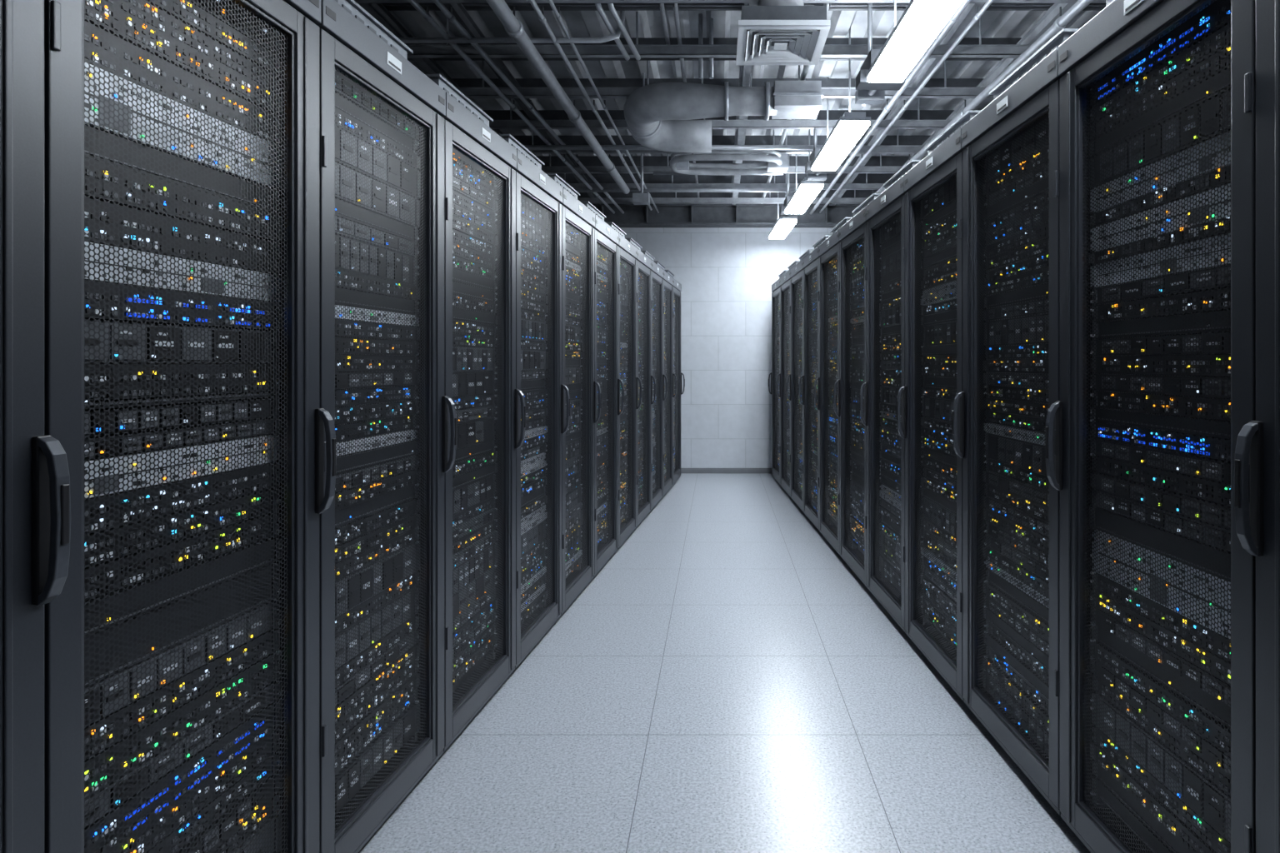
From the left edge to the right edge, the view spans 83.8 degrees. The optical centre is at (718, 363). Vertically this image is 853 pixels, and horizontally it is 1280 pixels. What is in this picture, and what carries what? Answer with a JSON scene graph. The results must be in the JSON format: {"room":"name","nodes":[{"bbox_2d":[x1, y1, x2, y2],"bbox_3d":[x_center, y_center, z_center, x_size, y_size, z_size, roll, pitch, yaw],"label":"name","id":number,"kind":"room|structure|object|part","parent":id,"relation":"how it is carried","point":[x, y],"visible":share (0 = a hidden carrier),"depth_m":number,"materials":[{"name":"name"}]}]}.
{"room":"server room","nodes":[
{"label":"server room","id":0,"kind":"room"},
{"bbox_2d":[358,473,1090,852],"bbox_3d":[0.000,1.300,2.425,6.000,0.100,11.250,0,0,0],"label":"floor","id":1,"kind":"structure","parent":0,"point":[726,682],"depth_m":2.43,"materials":[{"name":"tile"}]},
{"bbox_2d":[0,0,70,852],"bbox_3d":[-1.459,0.153,0.748,1.041,2.193,0.602,0,0,5],"label":"rack","id":2,"kind":"object","parent":1,"relation":"on","point":[35,498],"visible":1,"depth_m":0.98,"materials":[{"name":"metal"}]},
{"bbox_3d":[-1.008,0.185,0.709,0.066,2.070,0.600,0,0,5],"label":"door frame","id":3,"kind":"part","parent":2,"relation":"part of","materials":[{"name":"paint"}]},
{"bbox_3d":[-0.936,0.221,0.996,0.041,0.238,0.021,0,0,5],"label":"handle","id":4,"kind":"part","parent":2,"relation":"part of","materials":[{"name":"plastic"}]},
{"bbox_2d":[44,0,336,852],"bbox_3d":[-1.408,0.153,1.352,1.041,2.193,0.602,0,0,5],"label":"rack","id":5,"kind":"object","parent":1,"relation":"on","point":[182,137],"visible":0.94,"depth_m":1.28,"materials":[{"name":"metal"}]},
{"bbox_3d":[-0.948,0.210,1.299,0.001,1.850,0.476,0,0,5],"label":"perforated panel","id":6,"kind":"part","parent":5,"relation":"part of","materials":[{"name":"grey metal"}]},
{"bbox_3d":[-0.886,0.221,1.600,0.041,0.238,0.021,0,0,5],"label":"handle","id":7,"kind":"part","parent":5,"relation":"part of","materials":[{"name":"plastic"}]},
{"bbox_2d":[315,0,456,852],"bbox_3d":[-1.358,0.153,1.956,1.041,2.193,0.602,0,0,5],"label":"rack","id":8,"kind":"object","parent":1,"relation":"on","point":[382,124],"visible":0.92,"depth_m":1.89,"materials":[{"name":"metal"}]},
{"bbox_2d":[335,0,412,59],"bbox_3d":[-1.165,-0.889,1.939,0.452,0.108,0.470,0,0,5],"label":"vent","id":9,"kind":"object","parent":8,"relation":"attached to","point":[354,8],"depth_m":1.95,"materials":[{"name":"metal"}]},
{"bbox_3d":[-0.898,0.210,1.903,0.001,1.850,0.476,0,0,5],"label":"perforated panel","id":10,"kind":"part","parent":8,"relation":"part of","materials":[{"name":"grey metal"}]},
{"bbox_3d":[-0.835,0.221,2.204,0.041,0.238,0.021,0,0,5],"label":"handle","id":11,"kind":"part","parent":8,"relation":"part of","materials":[{"name":"plastic"}]},
{"bbox_2d":[425,74,525,752],"bbox_3d":[-1.307,0.153,2.560,1.041,2.193,0.602,0,0,5],"label":"rack","id":12,"kind":"object","parent":1,"relation":"on","point":[480,175],"visible":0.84,"depth_m":2.54,"materials":[{"name":"metal"}]},
{"bbox_2d":[425,74,493,126],"bbox_3d":[-1.115,-0.889,2.543,0.452,0.108,0.470,0,0,5],"label":"vent","id":13,"kind":"object","parent":12,"relation":"attached to","point":[442,82],"depth_m":2.47,"materials":[{"name":"metal"}]},
{"bbox_3d":[-0.847,0.210,2.507,0.001,1.850,0.476,0,0,5],"label":"perforated panel","id":14,"kind":"part","parent":12,"relation":"part of","materials":[{"name":"grey metal"}]},
{"bbox_3d":[-0.785,0.221,2.808,0.041,0.238,0.021,0,0,5],"label":"handle","id":15,"kind":"part","parent":12,"relation":"part of","materials":[{"name":"plastic"}]},
{"bbox_2d":[498,134,569,669],"bbox_3d":[-1.257,0.153,3.164,1.041,2.193,0.602,0,0,5],"label":"rack","id":16,"kind":"object","parent":1,"relation":"on","point":[538,197],"visible":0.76,"depth_m":3.17,"materials":[{"name":"metal"}]},
{"bbox_2d":[498,134,544,169],"bbox_3d":[-1.064,-0.889,3.147,0.452,0.108,0.470,0,0,5],"label":"vent","id":17,"kind":"object","parent":16,"relation":"attached to","point":[509,138],"depth_m":3.07,"materials":[{"name":"metal"}]},
{"bbox_3d":[-0.797,0.210,3.111,0.001,1.850,0.476,0,0,5],"label":"perforated panel","id":18,"kind":"part","parent":16,"relation":"part of","materials":[{"name":"grey metal"}]},
{"bbox_3d":[-0.806,0.185,3.125,0.066,2.070,0.600,0,0,5],"label":"door frame","id":19,"kind":"part","parent":16,"relation":"part of","materials":[{"name":"paint"}]},
{"bbox_3d":[-0.735,0.221,3.412,0.041,0.238,0.021,0,0,5],"label":"handle","id":20,"kind":"part","parent":16,"relation":"part of","materials":[{"name":"plastic"}]},
{"bbox_2d":[545,173,601,614],"bbox_3d":[-1.207,0.153,3.768,1.041,2.193,0.602,0,0,5],"label":"rack","id":21,"kind":"object","parent":1,"relation":"on","point":[577,220],"visible":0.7,"depth_m":3.82,"materials":[{"name":"metal"}]},
{"bbox_2d":[545,173,579,199],"bbox_3d":[-1.014,-0.889,3.751,0.452,0.108,0.470,0,0,5],"label":"vent","id":22,"kind":"object","parent":21,"relation":"attached to","point":[555,177],"depth_m":3.67,"materials":[{"name":"metal"}]},
{"bbox_3d":[-0.746,0.210,3.715,0.001,1.850,0.476,0,0,5],"label":"perforated panel","id":23,"kind":"part","parent":21,"relation":"part of","materials":[{"name":"grey metal"}]},
{"bbox_3d":[-0.756,0.185,3.729,0.066,2.070,0.600,0,0,5],"label":"door frame","id":24,"kind":"part","parent":21,"relation":"part of","materials":[{"name":"paint"}]},
{"bbox_3d":[-0.684,0.221,4.016,0.041,0.238,0.021,0,0,5],"label":"handle","id":25,"kind":"part","parent":21,"relation":"part of","materials":[{"name":"plastic"}]},
{"bbox_2d":[580,200,624,577],"bbox_3d":[-1.156,0.153,4.372,1.041,2.193,0.602,0,0,5],"label":"rack","id":26,"kind":"object","parent":1,"relation":"on","point":[606,238],"visible":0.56,"depth_m":4.42,"materials":[{"name":"metal"}]},
{"bbox_2d":[580,200,606,220],"bbox_3d":[-0.963,-0.889,4.355,0.452,0.108,0.470,0,0,5],"label":"vent","id":27,"kind":"object","parent":26,"relation":"attached to","point":[587,203],"depth_m":4.28,"materials":[{"name":"metal"}]},
{"bbox_3d":[-0.696,0.210,4.319,0.001,1.850,0.476,0,0,5],"label":"perforated panel","id":28,"kind":"part","parent":26,"relation":"part of","materials":[{"name":"grey metal"}]},
{"bbox_3d":[-0.705,0.185,4.333,0.066,2.070,0.600,0,0,5],"label":"door frame","id":29,"kind":"part","parent":26,"relation":"part of","materials":[{"name":"paint"}]},
{"bbox_3d":[-0.634,0.221,4.620,0.041,0.238,0.021,0,0,5],"label":"handle","id":30,"kind":"part","parent":26,"relation":"part of","materials":[{"name":"plastic"}]},
{"bbox_2d":[605,221,642,549],"bbox_3d":[-1.106,0.153,4.976,1.041,2.193,0.602,0,0,5],"label":"rack","id":31,"kind":"object","parent":1,"relation":"on","point":[627,252],"visible":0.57,"depth_m":5.04,"materials":[{"name":"metal"}]},
{"bbox_2d":[605,221,626,237],"bbox_3d":[-0.913,-0.889,4.959,0.452,0.108,0.470,0,0,5],"label":"vent","id":32,"kind":"object","parent":31,"relation":"attached to","point":[612,225],"depth_m":4.88,"materials":[{"name":"metal"}]},
{"bbox_3d":[-0.646,0.210,4.923,0.001,1.850,0.476,0,0,5],"label":"perforated panel","id":33,"kind":"part","parent":31,"relation":"part of","materials":[{"name":"grey metal"}]},
{"bbox_3d":[-0.655,0.185,4.937,0.066,2.070,0.600,0,0,5],"label":"door frame","id":34,"kind":"part","parent":31,"relation":"part of","materials":[{"name":"paint"}]},
{"bbox_3d":[-0.583,0.221,5.224,0.041,0.238,0.021,0,0,5],"label":"handle","id":35,"kind":"part","parent":31,"relation":"part of","materials":[{"name":"plastic"}]},
{"bbox_2d":[625,238,655,528],"bbox_3d":[-1.055,0.153,5.580,1.041,2.193,0.602,0,0,5],"label":"rack","id":36,"kind":"object","parent":1,"relation":"on","point":[643,262],"visible":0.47,"depth_m":5.74,"materials":[{"name":"metal"}]},
{"bbox_2d":[625,238,642,250],"bbox_3d":[-0.863,-0.889,5.563,0.452,0.108,0.470,0,0,5],"label":"vent","id":37,"kind":"object","parent":36,"relation":"attached to","point":[630,240],"depth_m":5.49,"materials":[{"name":"metal"}]},
{"bbox_3d":[-0.595,0.210,5.527,0.001,1.850,0.476,0,0,5],"label":"perforated panel","id":38,"kind":"part","parent":36,"relation":"part of","materials":[{"name":"grey metal"}]},
{"bbox_3d":[-0.604,0.185,5.541,0.066,2.070,0.600,0,0,5],"label":"door frame","id":39,"kind":"part","parent":36,"relation":"part of","materials":[{"name":"paint"}]},
{"bbox_3d":[-0.533,0.221,5.828,0.041,0.238,0.021,0,0,5],"label":"handle","id":40,"kind":"part","parent":36,"relation":"part of","materials":[{"name":"plastic"}]},
{"bbox_2d":[640,250,667,510],"bbox_3d":[-1.005,0.153,6.184,1.041,2.193,0.602,0,0,5],"label":"rack","id":41,"kind":"object","parent":1,"relation":"on","point":[657,272],"visible":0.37,"depth_m":6.35,"materials":[{"name":"metal"}]},
{"bbox_2d":[640,250,654,261],"bbox_3d":[-0.812,-0.889,6.167,0.452,0.108,0.470,0,0,5],"label":"vent","id":42,"kind":"object","parent":41,"relation":"attached to","point":[648,255],"depth_m":6.07,"materials":[{"name":"metal"}]},
{"bbox_3d":[-0.545,0.210,6.131,0.001,1.850,0.476,0,0,5],"label":"perforated panel","id":43,"kind":"part","parent":41,"relation":"part of","materials":[{"name":"grey metal"}]},
{"bbox_3d":[-0.554,0.185,6.145,0.066,2.070,0.600,0,0,5],"label":"door frame","id":44,"kind":"part","parent":41,"relation":"part of","materials":[{"name":"paint"}]},
{"bbox_3d":[-0.482,0.221,6.432,0.041,0.238,0.021,0,0,5],"label":"handle","id":45,"kind":"part","parent":41,"relation":"part of","materials":[{"name":"plastic"}]},
{"bbox_2d":[653,260,676,496],"bbox_3d":[-0.954,0.153,6.788,1.041,2.193,0.602,0,0,5],"label":"rack","id":46,"kind":"object","parent":1,"relation":"on","point":[667,279],"visible":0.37,"depth_m":6.93,"materials":[{"name":"metal"}]},
{"bbox_2d":[653,260,665,269],"bbox_3d":[-0.762,-0.889,6.771,0.452,0.108,0.470,0,0,5],"label":"vent","id":47,"kind":"object","parent":46,"relation":"attached to","point":[657,262],"depth_m":6.67,"materials":[{"name":"metal"}]},
{"bbox_3d":[-0.494,0.210,6.735,0.001,1.850,0.476,0,0,5],"label":"perforated panel","id":48,"kind":"part","parent":46,"relation":"part of","materials":[{"name":"grey metal"}]},
{"bbox_3d":[-0.503,0.185,6.749,0.066,2.070,0.600,0,0,5],"label":"door frame","id":49,"kind":"part","parent":46,"relation":"part of","materials":[{"name":"paint"}]},
{"bbox_3d":[-0.432,0.221,7.036,0.041,0.238,0.021,0,0,5],"label":"handle","id":50,"kind":"part","parent":46,"relation":"part of","materials":[{"name":"plastic"}]},
{"bbox_2d":[664,270,684,484],"bbox_3d":[-0.904,0.153,7.392,1.041,2.193,0.602,0,0,5],"label":"rack","id":51,"kind":"object","parent":1,"relation":"on","point":[677,287],"visible":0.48,"depth_m":7.56,"materials":[{"name":"metal"}]},
{"bbox_2d":[664,270,674,277],"bbox_3d":[-0.711,-0.889,7.375,0.452,0.108,0.470,0,0,5],"label":"vent","id":52,"kind":"object","parent":51,"relation":"attached to","point":[668,272],"depth_m":7.28,"materials":[{"name":"metal"}]},
{"bbox_3d":[-0.444,0.210,7.339,0.001,1.850,0.476,0,0,5],"label":"perforated panel","id":53,"kind":"part","parent":51,"relation":"part of","materials":[{"name":"grey metal"}]},
{"bbox_3d":[-0.453,0.185,7.353,0.066,2.070,0.600,0,0,5],"label":"door frame","id":54,"kind":"part","parent":51,"relation":"part of","materials":[{"name":"paint"}]},
{"bbox_3d":[-0.382,0.221,7.640,0.041,0.238,0.021,0,0,5],"label":"handle","id":55,"kind":"part","parent":51,"relation":"part of","materials":[{"name":"plastic"}]},
{"bbox_2d":[768,270,789,484],"bbox_3d":[1.078,0.153,7.416,1.041,2.193,0.642,0,0,-3],"label":"rack","id":56,"kind":"object","parent":1,"relation":"on","point":[776,286],"visible":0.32,"depth_m":7.61,"materials":[{"name":"metal"}]},
{"bbox_3d":[0.561,0.221,7.697,0.041,0.238,0.021,0,0,-3],"label":"handle","id":57,"kind":"part","parent":56,"relation":"part of","materials":[{"name":"plastic"}]},
{"bbox_3d":[0.626,0.185,7.389,0.066,2.070,0.640,0,0,-3],"label":"door frame","id":58,"kind":"part","parent":56,"relation":"part of","materials":[{"name":"paint"}]},
{"bbox_3d":[0.617,0.210,7.375,0.001,1.850,0.516,0,0,-3],"label":"perforated panel","id":59,"kind":"part","parent":56,"relation":"part of","materials":[{"name":"grey metal"}]},
{"bbox_2d":[778,270,789,278],"bbox_3d":[0.885,-0.889,7.404,0.452,0.108,0.510,0,0,-3],"label":"vent","id":60,"kind":"object","parent":56,"relation":"attached to","point":[784,272],"depth_m":7.30,"materials":[{"name":"metal"}]},
{"bbox_2d":[776,260,799,496],"bbox_3d":[1.115,0.153,6.771,1.041,2.193,0.642,0,0,-3],"label":"rack","id":61,"kind":"object","parent":1,"relation":"on","point":[785,281],"visible":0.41,"depth_m":6.94,"materials":[{"name":"metal"}]},
{"bbox_3d":[0.598,0.221,7.052,0.041,0.238,0.021,0,0,-3],"label":"handle","id":62,"kind":"part","parent":61,"relation":"part of","materials":[{"name":"plastic"}]},
{"bbox_3d":[0.664,0.185,6.744,0.066,2.070,0.640,0,0,-3],"label":"door frame","id":63,"kind":"part","parent":61,"relation":"part of","materials":[{"name":"paint"}]},
{"bbox_3d":[0.654,0.210,6.731,0.001,1.850,0.516,0,0,-3],"label":"perforated panel","id":64,"kind":"part","parent":61,"relation":"part of","materials":[{"name":"grey metal"}]},
{"bbox_2d":[787,260,799,269],"bbox_3d":[0.922,-0.889,6.759,0.452,0.108,0.510,0,0,-3],"label":"vent","id":65,"kind":"object","parent":61,"relation":"attached to","point":[795,262],"depth_m":6.68,"materials":[{"name":"metal"}]},
{"bbox_2d":[786,249,814,512],"bbox_3d":[1.152,0.153,6.126,1.041,2.193,0.642,0,0,-3],"label":"rack","id":66,"kind":"object","parent":1,"relation":"on","point":[797,272],"visible":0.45,"depth_m":6.26,"materials":[{"name":"metal"}]},
{"bbox_3d":[0.635,0.221,6.407,0.041,0.238,0.021,0,0,-3],"label":"handle","id":67,"kind":"part","parent":66,"relation":"part of","materials":[{"name":"plastic"}]},
{"bbox_3d":[0.701,0.185,6.099,0.066,2.070,0.640,0,0,-3],"label":"door frame","id":68,"kind":"part","parent":66,"relation":"part of","materials":[{"name":"paint"}]},
{"bbox_3d":[0.691,0.210,6.085,0.002,1.850,0.516,0,0,-3],"label":"perforated panel","id":69,"kind":"part","parent":66,"relation":"part of","materials":[{"name":"black metal"}]},
{"bbox_2d":[799,249,814,260],"bbox_3d":[0.959,-0.889,6.114,0.452,0.108,0.510,0,0,-3],"label":"vent","id":70,"kind":"object","parent":66,"relation":"attached to","point":[808,251],"depth_m":6.03,"materials":[{"name":"metal"}]},
{"bbox_2d":[798,235,831,531],"bbox_3d":[1.190,0.153,5.481,1.041,2.193,0.642,0,0,-3],"label":"rack","id":71,"kind":"object","parent":1,"relation":"on","point":[810,262],"visible":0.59,"depth_m":5.62,"materials":[{"name":"metal"}]},
{"bbox_3d":[0.672,0.221,5.762,0.041,0.238,0.021,0,0,-3],"label":"handle","id":72,"kind":"part","parent":71,"relation":"part of","materials":[{"name":"plastic"}]},
{"bbox_3d":[0.738,0.185,5.454,0.066,2.070,0.640,0,0,-3],"label":"door frame","id":73,"kind":"part","parent":71,"relation":"part of","materials":[{"name":"paint"}]},
{"bbox_3d":[0.728,0.210,5.441,0.001,1.850,0.516,0,0,-3],"label":"perforated panel","id":74,"kind":"part","parent":71,"relation":"part of","materials":[{"name":"grey metal"}]},
{"bbox_2d":[812,235,831,249],"bbox_3d":[0.997,-0.889,5.469,0.452,0.108,0.510,0,0,-3],"label":"vent","id":75,"kind":"object","parent":71,"relation":"attached to","point":[826,237],"depth_m":5.38,"materials":[{"name":"metal"}]},
{"bbox_2d":[813,217,852,554],"bbox_3d":[1.227,0.153,4.836,1.041,2.193,0.642,0,0,-3],"label":"rack","id":76,"kind":"object","parent":1,"relation":"on","point":[829,250],"visible":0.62,"depth_m":4.93,"materials":[{"name":"metal"}]},
{"bbox_3d":[0.710,0.221,5.117,0.041,0.238,0.021,0,0,-3],"label":"handle","id":77,"kind":"part","parent":76,"relation":"part of","materials":[{"name":"plastic"}]},
{"bbox_3d":[0.775,0.185,4.809,0.066,2.070,0.640,0,0,-3],"label":"door frame","id":78,"kind":"part","parent":76,"relation":"part of","materials":[{"name":"paint"}]},
{"bbox_3d":[0.765,0.210,4.795,0.001,1.850,0.516,0,0,-3],"label":"perforated panel","id":79,"kind":"part","parent":76,"relation":"part of","materials":[{"name":"grey metal"}]},
{"bbox_2d":[830,217,852,234],"bbox_3d":[1.034,-0.889,4.824,0.452,0.108,0.510,0,0,-3],"label":"vent","id":80,"kind":"object","parent":76,"relation":"attached to","point":[846,219],"depth_m":4.74,"materials":[{"name":"metal"}]},
{"bbox_2d":[833,193,881,587],"bbox_3d":[1.264,0.153,4.191,1.041,2.193,0.642,0,0,-3],"label":"rack","id":81,"kind":"object","parent":1,"relation":"on","point":[852,235],"visible":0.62,"depth_m":4.27,"materials":[{"name":"metal"}]},
{"bbox_3d":[0.747,0.221,4.472,0.041,0.238,0.021,0,0,-3],"label":"handle","id":82,"kind":"part","parent":81,"relation":"part of","materials":[{"name":"plastic"}]},
{"bbox_3d":[0.812,0.185,4.164,0.066,2.070,0.640,0,0,-3],"label":"door frame","id":83,"kind":"part","parent":81,"relation":"part of","materials":[{"name":"paint"}]},
{"bbox_3d":[0.803,0.210,4.151,0.001,1.850,0.516,0,0,-3],"label":"perforated panel","id":84,"kind":"part","parent":81,"relation":"part of","materials":[{"name":"grey metal"}]},
{"bbox_2d":[851,193,881,215],"bbox_3d":[1.071,-0.889,4.179,0.452,0.108,0.510,0,0,-3],"label":"vent","id":85,"kind":"object","parent":81,"relation":"attached to","point":[873,196],"depth_m":4.11,"materials":[{"name":"metal"}]},
{"bbox_2d":[859,160,921,633],"bbox_3d":[1.301,0.153,3.546,1.041,2.193,0.642,0,0,-3],"label":"rack","id":86,"kind":"object","parent":1,"relation":"on","point":[885,215],"visible":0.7,"depth_m":3.59,"materials":[{"name":"metal"}]},
{"bbox_3d":[0.784,0.221,3.827,0.041,0.238,0.021,0,0,-3],"label":"handle","id":87,"kind":"part","parent":86,"relation":"part of","materials":[{"name":"plastic"}]},
{"bbox_3d":[0.849,0.185,3.519,0.066,2.070,0.640,0,0,-3],"label":"door frame","id":88,"kind":"part","parent":86,"relation":"part of","materials":[{"name":"paint"}]},
{"bbox_3d":[0.840,0.210,3.506,0.001,1.850,0.516,0,0,-3],"label":"perforated panel","id":89,"kind":"part","parent":86,"relation":"part of","materials":[{"name":"grey metal"}]},
{"bbox_2d":[881,160,921,190],"bbox_3d":[1.108,-0.889,3.534,0.452,0.108,0.510,0,0,-3],"label":"vent","id":90,"kind":"object","parent":86,"relation":"attached to","point":[912,163],"depth_m":3.46,"materials":[{"name":"metal"}]},
{"bbox_2d":[896,110,980,701],"bbox_3d":[1.338,0.153,2.901,1.041,2.193,0.642,0,0,-3],"label":"rack","id":91,"kind":"object","parent":1,"relation":"on","point":[933,197],"visible":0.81,"depth_m":2.92,"materials":[{"name":"metal"}]},
{"bbox_3d":[0.821,0.221,3.182,0.041,0.238,0.021,0,0,-3],"label":"handle","id":92,"kind":"part","parent":91,"relation":"part of","materials":[{"name":"plastic"}]},
{"bbox_3d":[0.877,0.210,2.861,0.002,1.850,0.516,0,0,-3],"label":"perforated panel","id":93,"kind":"part","parent":91,"relation":"part of","materials":[{"name":"black metal"}]},
{"bbox_2d":[924,110,980,154],"bbox_3d":[1.145,-0.889,2.889,0.452,0.108,0.510,0,0,-3],"label":"vent","id":94,"kind":"object","parent":91,"relation":"attached to","point":[969,114],"depth_m":2.82,"materials":[{"name":"metal"}]},
{"bbox_2d":[951,28,1079,815],"bbox_3d":[1.375,0.153,2.256,1.041,2.193,0.642,0,0,-3],"label":"rack","id":95,"kind":"object","parent":1,"relation":"on","point":[1011,157],"visible":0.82,"depth_m":2.24,"materials":[{"name":"metal"}]},
{"bbox_3d":[0.858,0.221,2.537,0.041,0.238,0.021,0,0,-3],"label":"handle","id":96,"kind":"part","parent":95,"relation":"part of","materials":[{"name":"plastic"}]},
{"bbox_3d":[0.914,0.210,2.216,0.001,1.850,0.516,0,0,-3],"label":"perforated panel","id":97,"kind":"part","parent":95,"relation":"part of","materials":[{"name":"grey metal"}]},
{"bbox_2d":[989,28,1079,99],"bbox_3d":[1.182,-0.889,2.244,0.452,0.108,0.510,0,0,-3],"label":"vent","id":98,"kind":"object","parent":95,"relation":"attached to","point":[1062,36],"depth_m":2.17,"materials":[{"name":"metal"}]},
{"bbox_2d":[1045,0,1255,852],"bbox_3d":[1.413,0.153,1.611,1.041,2.193,0.642,0,0,-3],"label":"rack","id":99,"kind":"object","parent":1,"relation":"on","point":[1157,97],"visible":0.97,"depth_m":1.57,"materials":[{"name":"metal"}]},
{"bbox_3d":[0.895,0.221,1.892,0.041,0.238,0.021,0,0,-3],"label":"handle","id":100,"kind":"part","parent":99,"relation":"part of","materials":[{"name":"plastic"}]},
{"bbox_2d":[1106,0,1114,5],"bbox_3d":[1.219,-0.889,1.599,0.452,0.108,0.510,0,0,-3],"label":"vent","id":101,"kind":"object","parent":99,"relation":"attached to","point":[1108,2],"depth_m":1.80,"materials":[{"name":"metal"}]},
{"bbox_2d":[1234,0,1279,852],"bbox_3d":[1.450,0.153,0.966,1.041,2.193,0.642,0,0,-3],"label":"rack","id":102,"kind":"object","parent":1,"relation":"on","point":[1259,536],"visible":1,"depth_m":1.23,"materials":[{"name":"metal"}]},
{"bbox_3d":[0.933,0.221,1.247,0.041,0.238,0.021,0,0,-3],"label":"handle","id":103,"kind":"part","parent":102,"relation":"part of","materials":[{"name":"plastic"}]},
{"bbox_3d":[0.998,0.185,0.939,0.066,2.070,0.640,0,0,-3],"label":"door frame","id":104,"kind":"part","parent":102,"relation":"part of","materials":[{"name":"paint"}]},
{"bbox_2d":[619,227,833,468],"bbox_3d":[0.000,-0.375,8.100,6.200,3.450,0.100,0,0,0],"label":"wall","id":105,"kind":"structure","parent":0,"point":[727,276],"depth_m":8.05,"materials":[{"name":"white paint"}]},
{"bbox_2d":[680,468,771,473],"bbox_3d":[0.000,1.220,8.040,6.000,0.060,0.020,0,0,0],"label":"baseboard","id":106,"kind":"structure","parent":105,"relation":"attached to","point":[682,470],"depth_m":8.03,"materials":[{"name":"grey"}]},
{"bbox_2d":[388,10,1100,155],"bbox_3d":[0.000,-2.022,2.425,6.000,0.155,11.250,0,0,0],"label":"ceiling","id":107,"kind":"structure","parent":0,"point":[577,23],"depth_m":4.62,"materials":[{"name":"metal"}]},
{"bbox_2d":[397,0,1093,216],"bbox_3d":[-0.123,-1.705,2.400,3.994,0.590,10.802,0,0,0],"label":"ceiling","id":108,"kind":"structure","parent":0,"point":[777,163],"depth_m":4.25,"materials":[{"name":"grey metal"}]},
{"bbox_2d":[623,60,823,152],"bbox_3d":[0.006,-1.751,4.710,1.248,0.498,0.920,0,0,0],"label":"ventilation duct","id":109,"kind":"object","parent":108,"relation":"attached to","point":[659,117],"visible":0.96,"depth_m":4.32,"materials":[{"name":"metal"}]},
{"bbox_2d":[591,203,860,227],"bbox_3d":[0.000,-1.655,7.950,6.000,0.230,0.200,0,0,0],"label":"header beam","id":110,"kind":"structure","parent":108,"relation":"attached to","point":[670,215],"depth_m":7.94,"materials":[{"name":"grey metal"}]},
{"bbox_2d":[354,0,1106,207],"bbox_3d":[0.000,-1.850,2.425,6.000,0.300,11.250,0,0,0],"label":"framework","id":111,"kind":"object","parent":108,"relation":"attached to","point":[874,171],"depth_m":4.80,"materials":[{"name":"grey metal"}]},
{"bbox_2d":[768,173,797,239],"bbox_3d":[0.651,-1.675,7.240,0.176,0.650,0.930,0,0,-2],"label":"ceiling light fixture","id":112,"kind":"object","parent":108,"relation":"hanging from","point":[781,228],"depth_m":7.15,"materials":[{"name":"white plastic"}]},
{"bbox_2d":[735,0,830,64],"bbox_3d":[0.295,-1.759,3.360,0.410,0.522,0.410,0,0,0],"label":"ceiling vent","id":113,"kind":"object","parent":108,"relation":"in","point":[771,32],"visible":1,"depth_m":3.26,"materials":[{"name":"metal"}]},
{"bbox_2d":[780,129,824,219],"bbox_3d":[0.695,-1.675,6.107,0.220,0.650,1.385,0,0,-2],"label":"ceiling light fixture","id":114,"kind":"object","parent":108,"relation":"hanging from","point":[797,204],"depth_m":5.93,"materials":[{"name":"white plastic"}]},
{"bbox_2d":[805,26,870,180],"bbox_3d":[0.750,-1.675,4.687,0.220,0.650,1.365,0,0,-2],"label":"ceiling light fixture","id":115,"kind":"object","parent":108,"relation":"hanging from","point":[827,159],"depth_m":4.42,"materials":[{"name":"white plastic"}]},
{"bbox_2d":[855,0,963,105],"bbox_3d":[0.816,-1.675,3.012,0.220,0.650,1.595,0,0,-2],"label":"ceiling light fixture","id":116,"kind":"object","parent":108,"relation":"hanging from","point":[887,67],"depth_m":3.10,"materials":[{"name":"white plastic"}]}
]}

